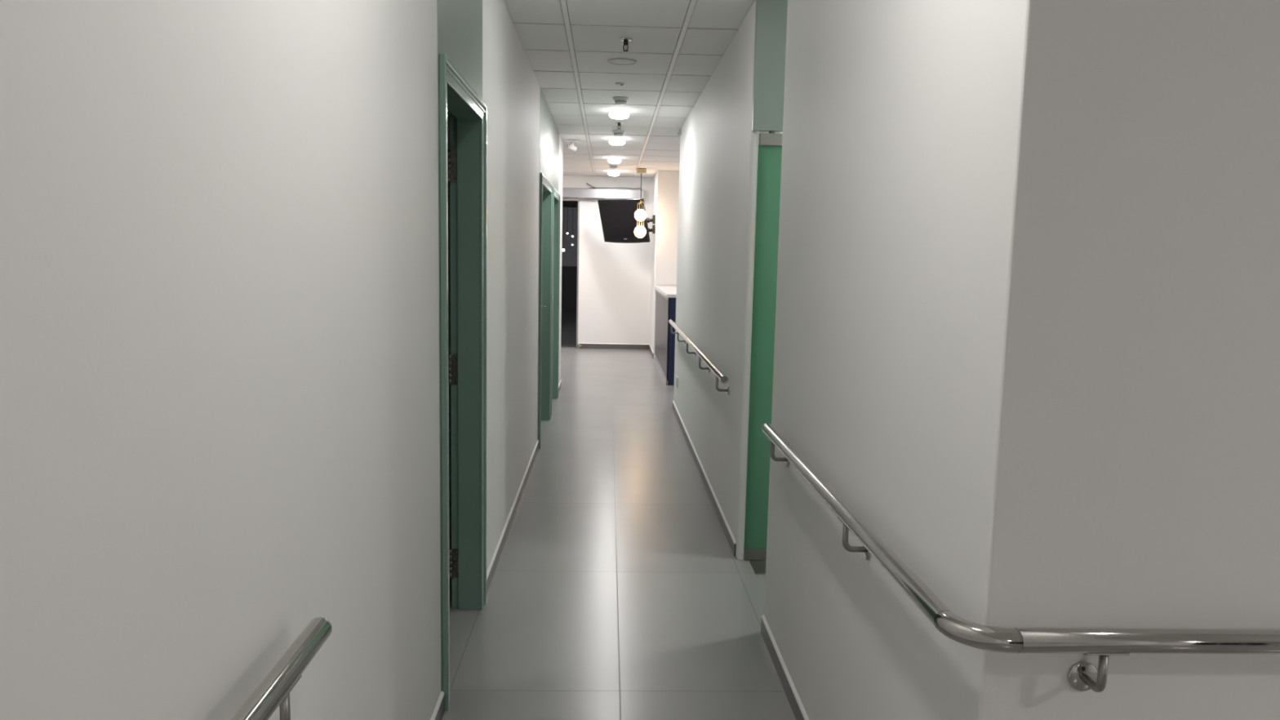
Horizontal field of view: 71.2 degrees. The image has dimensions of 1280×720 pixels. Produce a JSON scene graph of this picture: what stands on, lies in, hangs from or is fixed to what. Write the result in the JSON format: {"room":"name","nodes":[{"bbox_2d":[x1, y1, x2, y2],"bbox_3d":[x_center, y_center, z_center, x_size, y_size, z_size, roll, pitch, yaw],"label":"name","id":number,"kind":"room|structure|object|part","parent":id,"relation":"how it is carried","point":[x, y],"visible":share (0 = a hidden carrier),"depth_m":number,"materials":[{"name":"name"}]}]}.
{"room":"hospital interior","nodes":[
{"label":"hospital interior","id":0,"kind":"room"},
{"bbox_2d":[0,0,563,719],"bbox_3d":[-0.643,-0.131,2.254,0.116,2.611,14.950,1,7,-2],"label":"wall","id":1,"kind":"structure","parent":0,"point":[220,318],"depth_m":1.22,"materials":[{"name":"white paint"}]},
{"bbox_2d":[231,617,332,719],"bbox_3d":[-0.480,0.617,0.133,0.082,0.129,2.585,1,7,-2],"label":"handrail","id":2,"kind":"object","parent":1,"relation":"attached to","point":[274,690],"visible":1,"depth_m":1.24,"materials":[{"name":"metal"}]},
{"bbox_3d":[-0.496,0.457,1.246,0.026,0.006,0.068,1,7,-2],"label":"saddle plate","id":3,"kind":"part","parent":2,"relation":"part of","materials":[{"name":"metal"}]},
{"bbox_2d":[430,690,444,719],"bbox_3d":[-0.489,1.534,-0.993,0.009,0.073,7.701,1,7,-2],"label":"baseboard","id":4,"kind":"structure","parent":1,"relation":"attached to","point":[439,709],"depth_m":2.76,"materials":[{"name":"grey tile"}]},
{"bbox_2d":[439,53,487,711],"bbox_3d":[-1.068,0.052,3.145,0.933,2.022,0.895,1,7,-2],"label":"door","id":5,"kind":"structure","parent":1,"relation":"in","point":[464,166],"depth_m":3.49,"materials":[{"name":"green wood"}]},
{"bbox_2d":[486,440,538,593],"bbox_3d":[-0.706,0.800,5.184,0.009,0.073,2.942,1,7,-2],"label":"baseboard","id":6,"kind":"structure","parent":1,"relation":"attached to","point":[490,573],"depth_m":4.67,"materials":[{"name":"grey tile"}]},
{"bbox_2d":[537,173,553,448],"bbox_3d":[-0.808,-0.414,7.140,0.134,2.022,1.225,1,7,-2],"label":"door","id":7,"kind":"structure","parent":1,"relation":"in","point":[545,269],"depth_m":7.63,"materials":[{"name":"green wood"}]},
{"bbox_2d":[551,186,560,415],"bbox_3d":[-0.853,-0.564,8.402,0.134,2.022,1.030,1,7,-2],"label":"door","id":8,"kind":"structure","parent":1,"relation":"in","point":[556,195],"depth_m":8.81,"materials":[{"name":"green wood"}]},
{"bbox_2d":[558,379,561,393],"bbox_3d":[-0.854,0.296,9.429,0.009,0.073,0.796,1,7,-2],"label":"baseboard","id":9,"kind":"structure","parent":1,"relation":"attached to","point":[560,382],"depth_m":9.53,"materials":[{"name":"grey tile"}]},
{"bbox_2d":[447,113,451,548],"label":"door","id":10,"kind":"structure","parent":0,"point":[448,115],"depth_m":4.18,"materials":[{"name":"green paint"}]},
{"bbox_2d":[562,175,653,345],"bbox_3d":[-2.253,-1.506,13.623,4.855,2.611,0.150,1,7,-2],"label":"wall","id":11,"kind":"structure","parent":0,"point":[615,278],"depth_m":13.64,"materials":[{"name":"white paint"}]},
{"bbox_2d":[560,200,579,348],"bbox_3d":[-2.001,-1.313,13.615,2.124,2.241,0.097,1,7,-2],"label":"door","id":12,"kind":"structure","parent":11,"relation":"in","point":[571,209],"depth_m":13.65,"materials":[{"name":"clear glass"}]},
{"bbox_2d":[562,187,643,199],"bbox_3d":[-1.552,-2.510,13.378,3.204,0.152,0.147,1,7,-2],"label":"operator","id":13,"kind":"object","parent":11,"relation":"attached to","point":[567,193],"visible":0.42,"depth_m":13.35,"materials":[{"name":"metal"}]},
{"bbox_2d":[586,183,640,189],"bbox_3d":[-0.401,-2.605,13.388,0.815,0.084,0.102,2,7,4],"label":"loose cable","id":14,"kind":"object","parent":13,"relation":"on","point":[587,184],"visible":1,"depth_m":13.39,"materials":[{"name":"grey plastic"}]},
{"bbox_2d":[578,342,648,349],"bbox_3d":[-0.398,-0.212,13.761,1.075,0.086,0.010,1,7,-2],"label":"baseboard","id":15,"kind":"structure","parent":11,"relation":"attached to","point":[584,345],"depth_m":13.76,"materials":[{"name":"grey tile"}]},
{"bbox_2d":[441,347,795,719],"bbox_3d":[0.012,0.975,4.651,8.800,0.120,19.400,1,7,-2],"label":"floor","id":16,"kind":"structure","parent":0,"point":[618,589],"depth_m":3.90,"materials":[{"name":"grey tile"}]},
{"bbox_2d":[654,284,676,385],"bbox_3d":[2.115,-0.354,11.319,3.748,1.045,2.584,1,7,-2],"label":"reception desk","id":17,"kind":"object","parent":16,"relation":"on","point":[665,308],"depth_m":10.42,"materials":[{"name":"grey laminate"}]},
{"bbox_3d":[0.271,-0.379,11.268,0.018,0.880,2.552,1,7,-2],"label":"panel","id":18,"kind":"part","parent":17,"relation":"part of","materials":[{"name":"grey laminate"}]},
{"bbox_3d":[0.277,-0.831,11.215,0.026,0.030,2.552,1,7,-2],"label":"edge rail","id":19,"kind":"part","parent":17,"relation":"part of","materials":[{"name":"metal"}]},
{"bbox_2d":[654,285,676,297],"bbox_3d":[0.657,-0.856,11.209,0.808,0.037,2.584,1,7,-2],"label":"countertop","id":20,"kind":"structure","parent":17,"relation":"on","point":[666,291],"depth_m":11.04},
{"bbox_3d":[0.689,-0.201,10.021,0.730,0.985,0.030,1,7,-2],"label":"panel","id":21,"kind":"part","parent":17,"relation":"part of","materials":[{"name":"blue laminate"}]},
{"bbox_2d":[503,0,754,177],"bbox_3d":[-0.043,-1.694,4.049,9.043,0.103,19.361,1,7,-2],"label":"ceiling","id":22,"kind":"structure","parent":0,"point":[676,46],"depth_m":5.54,"materials":[{"name":"tile"}]},
{"bbox_2d":[566,139,577,151],"bbox_3d":[-0.699,-2.207,9.193,0.120,0.113,0.125,1,7,-2],"label":"ceiling camera","id":23,"kind":"object","parent":22,"relation":"attached to","point":[571,146],"visible":1,"depth_m":9.15,"materials":[{"name":"white plastic"}]},
{"bbox_2d":[608,164,617,168],"bbox_3d":[-0.347,-2.526,11.679,0.116,0.050,0.116,1,7,-2],"label":"smoke detector","id":24,"kind":"object","parent":22,"relation":"attached to","point":[611,166],"visible":1,"depth_m":11.64,"materials":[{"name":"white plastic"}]},
{"bbox_2d":[608,170,619,175],"bbox_3d":[-0.369,-2.625,12.573,0.165,0.064,0.165,1,7,-2],"label":"recessed light","id":25,"kind":"object","parent":22,"relation":"in","point":[611,172],"visible":1,"depth_m":12.51,"materials":[{"name":"white plastic"}]},
{"bbox_2d":[607,157,621,163],"bbox_3d":[-0.308,-2.419,10.836,0.165,0.064,0.165,1,7,-2],"label":"recessed light","id":26,"kind":"object","parent":22,"relation":"in","point":[611,160],"visible":1,"depth_m":10.78,"materials":[{"name":"white plastic"}]},
{"bbox_2d":[608,137,625,145],"bbox_3d":[-0.231,-2.203,9.021,0.165,0.064,0.165,1,7,-2],"label":"recessed light","id":27,"kind":"object","parent":22,"relation":"in","point":[615,141],"visible":1,"depth_m":8.96,"materials":[{"name":"white plastic"}]},
{"bbox_2d":[612,129,624,136],"bbox_3d":[-0.205,-2.144,8.464,0.116,0.050,0.116,1,7,-2],"label":"smoke detector","id":28,"kind":"object","parent":22,"relation":"attached to","point":[616,132],"visible":1,"depth_m":8.43,"materials":[{"name":"white plastic"}]},
{"bbox_2d":[608,109,629,119],"bbox_3d":[-0.169,-1.994,7.254,0.165,0.064,0.165,1,7,-2],"label":"recessed light","id":29,"kind":"object","parent":22,"relation":"in","point":[614,113],"visible":1,"depth_m":7.20,"materials":[{"name":"white plastic"}]},
{"bbox_2d":[615,121,622,129],"bbox_3d":[-0.184,-2.071,7.910,0.074,0.064,0.074,1,7,-2],"label":"sprinkler","id":30,"kind":"object","parent":22,"relation":"attached to","point":[618,122],"visible":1,"depth_m":7.90,"materials":[{"name":"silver metal"}]},
{"bbox_2d":[615,82,624,85],"bbox_3d":[-0.137,-1.883,6.110,0.064,0.013,0.064,1,7,-2],"label":"ceiling sensor","id":31,"kind":"object","parent":22,"relation":"attached to","point":[616,83],"visible":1,"depth_m":6.09,"materials":[{"name":"white plastic"}]},
{"bbox_2d":[613,96,628,105],"bbox_3d":[-0.144,-1.931,6.668,0.116,0.050,0.116,1,7,-2],"label":"smoke detector","id":32,"kind":"object","parent":22,"relation":"attached to","point":[620,100],"visible":1,"depth_m":6.63,"materials":[{"name":"white plastic"}]},
{"bbox_2d":[607,57,636,65],"bbox_3d":[-0.108,-1.803,5.405,0.176,0.007,0.176,1,7,-2],"label":"recessed light","id":33,"kind":"object","parent":22,"relation":"in","point":[620,61],"visible":1,"depth_m":5.40,"materials":[{"name":"white plastic"}]},
{"bbox_2d":[619,37,632,52],"bbox_3d":[-0.077,-1.708,4.853,0.074,0.064,0.074,1,7,-2],"label":"sprinkler","id":34,"kind":"object","parent":22,"relation":"attached to","point":[625,40],"visible":1,"depth_m":4.84,"materials":[{"name":"silver metal"}]},
{"bbox_2d":[634,168,646,238],"bbox_3d":[0.010,-2.128,12.167,0.162,0.940,0.162,1,7,-2],"label":"pendant lamp","id":35,"kind":"object","parent":22,"relation":"hanging from","point":[640,215],"visible":1,"depth_m":12.14,"materials":[{"name":"white glass"}]},
{"bbox_3d":[0.002,-1.753,12.211,0.162,0.162,0.162,1,7,-2],"label":"globe","id":36,"kind":"part","parent":35,"relation":"part of"},
{"bbox_3d":[0.007,-1.973,12.185,0.162,0.162,0.162,1,7,-2],"label":"globe","id":37,"kind":"part","parent":35,"relation":"part of"},
{"bbox_3d":[0.014,-2.339,12.147,0.011,0.396,0.010,1,7,-2],"label":"cord","id":38,"kind":"part","parent":35,"relation":"part of","materials":[{"name":"black metal"}]},
{"bbox_2d":[649,170,679,358],"bbox_3d":[2.165,-1.362,13.190,3.945,2.611,1.350,1,7,-2],"label":"wall column","id":39,"kind":"structure","parent":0,"point":[665,183],"depth_m":12.42,"materials":[{"name":"white paint"}]},
{"bbox_2d":[597,198,655,243],"bbox_3d":[-0.171,-2.004,12.930,0.835,0.620,0.416,7,9,39],"label":"television","id":40,"kind":"object","parent":39,"relation":"attached to","point":[619,222],"visible":0.94,"depth_m":12.84,"materials":[{"name":"black plastic"}]},
{"bbox_3d":[0.035,-2.037,12.859,0.339,0.120,0.142,1,7,-2],"label":"arm","id":41,"kind":"part","parent":40,"relation":"part of","materials":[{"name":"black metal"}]},
{"bbox_3d":[0.196,-1.877,12.833,0.033,0.120,0.140,1,7,-2],"label":"wall plate","id":42,"kind":"part","parent":40,"relation":"part of","materials":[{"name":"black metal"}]},
{"bbox_3d":[0.199,-2.015,12.816,0.033,0.120,0.140,1,7,-2],"label":"wall plate","id":43,"kind":"part","parent":40,"relation":"part of","materials":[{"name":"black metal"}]},
{"bbox_2d":[648,344,653,358],"bbox_3d":[0.166,-0.132,13.185,0.010,0.086,1.190,1,7,-2],"label":"baseboard","id":44,"kind":"structure","parent":39,"relation":"attached to","point":[650,347],"depth_m":13.08,"materials":[{"name":"grey tile"}]},
{"bbox_2d":[673,0,779,559],"bbox_3d":[0.499,-0.583,6.290,0.156,2.611,4.292,1,7,-2],"label":"wall","id":45,"kind":"structure","parent":0,"point":[719,146],"depth_m":5.08,"materials":[{"name":"white paint"}]},
{"bbox_2d":[675,375,678,387],"bbox_3d":[0.335,0.196,8.116,0.012,0.090,0.140,1,7,-2],"label":"wall socket","id":46,"kind":"object","parent":45,"relation":"attached to","point":[677,377],"visible":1,"depth_m":8.05,"materials":[{"name":"white plastic"}]},
{"bbox_2d":[668,319,729,395],"bbox_3d":[0.371,-0.077,6.313,0.082,0.141,3.850,1,7,-2],"label":"handrail","id":47,"kind":"object","parent":45,"relation":"attached to","point":[719,375],"visible":1,"depth_m":5.55,"materials":[{"name":"metal"}]},
{"bbox_2d":[672,400,736,556],"bbox_3d":[0.389,0.672,6.462,0.009,0.073,4.240,1,7,-2],"label":"baseboard","id":48,"kind":"structure","parent":45,"relation":"attached to","point":[731,541],"depth_m":5.45,"materials":[{"name":"grey tile"}]},
{"bbox_2d":[751,0,787,132],"bbox_3d":[1.345,-1.323,4.073,1.656,0.587,0.039,1,7,-2],"label":"transom panel","id":49,"kind":"object","parent":45,"relation":"in","point":[771,19],"visible":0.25,"depth_m":4.03,"materials":[{"name":"green paint"}]},
{"bbox_2d":[743,130,782,574],"bbox_3d":[1.297,-0.016,4.132,1.544,2.024,0.216,1,7,-2],"label":"door","id":50,"kind":"structure","parent":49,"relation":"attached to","point":[770,146],"depth_m":4.19,"materials":[{"name":"green wood"}]},
{"bbox_3d":[0.674,0.979,4.210,0.290,0.003,0.178,1,7,-2],"label":"floor spring plate","id":51,"kind":"part","parent":50,"relation":"part of","materials":[{"name":"metal"}]},
{"bbox_2d":[764,0,1279,719],"bbox_3d":[2.526,-0.087,2.446,3.974,2.611,1.936,1,7,-2],"label":"wall","id":52,"kind":"structure","parent":0,"point":[1027,329],"depth_m":1.47,"materials":[{"name":"white paint"}]},
{"bbox_2d":[760,614,808,719],"bbox_3d":[0.510,1.140,2.521,0.009,0.073,1.936,1,7,-2],"label":"baseboard","id":53,"kind":"structure","parent":52,"relation":"attached to","point":[796,704],"depth_m":3.05,"materials":[{"name":"grey tile"}]},
{"bbox_2d":[761,422,1279,692],"bbox_3d":[1.359,0.401,2.318,1.800,0.139,1.801,1,7,-2],"label":"handrail","id":54,"kind":"object","parent":52,"relation":"attached to","point":[1082,676],"visible":1,"depth_m":1.41,"materials":[{"name":"metal"}]},
{"bbox_3d":[0.479,0.338,2.323,0.038,0.043,1.683,1,7,-2],"label":"rail","id":55,"kind":"part","parent":54,"relation":"part of","materials":[{"name":"metal"}]},
{"bbox_3d":[0.736,0.463,1.416,0.068,0.006,0.026,1,7,-2],"label":"saddle plate","id":56,"kind":"part","parent":54,"relation":"part of","materials":[{"name":"metal"}]},
{"bbox_3d":[1.441,0.456,1.440,1.698,0.038,0.038,1,7,-2],"label":"rail","id":57,"kind":"part","parent":54,"relation":"part of","materials":[{"name":"metal"}]}
]}

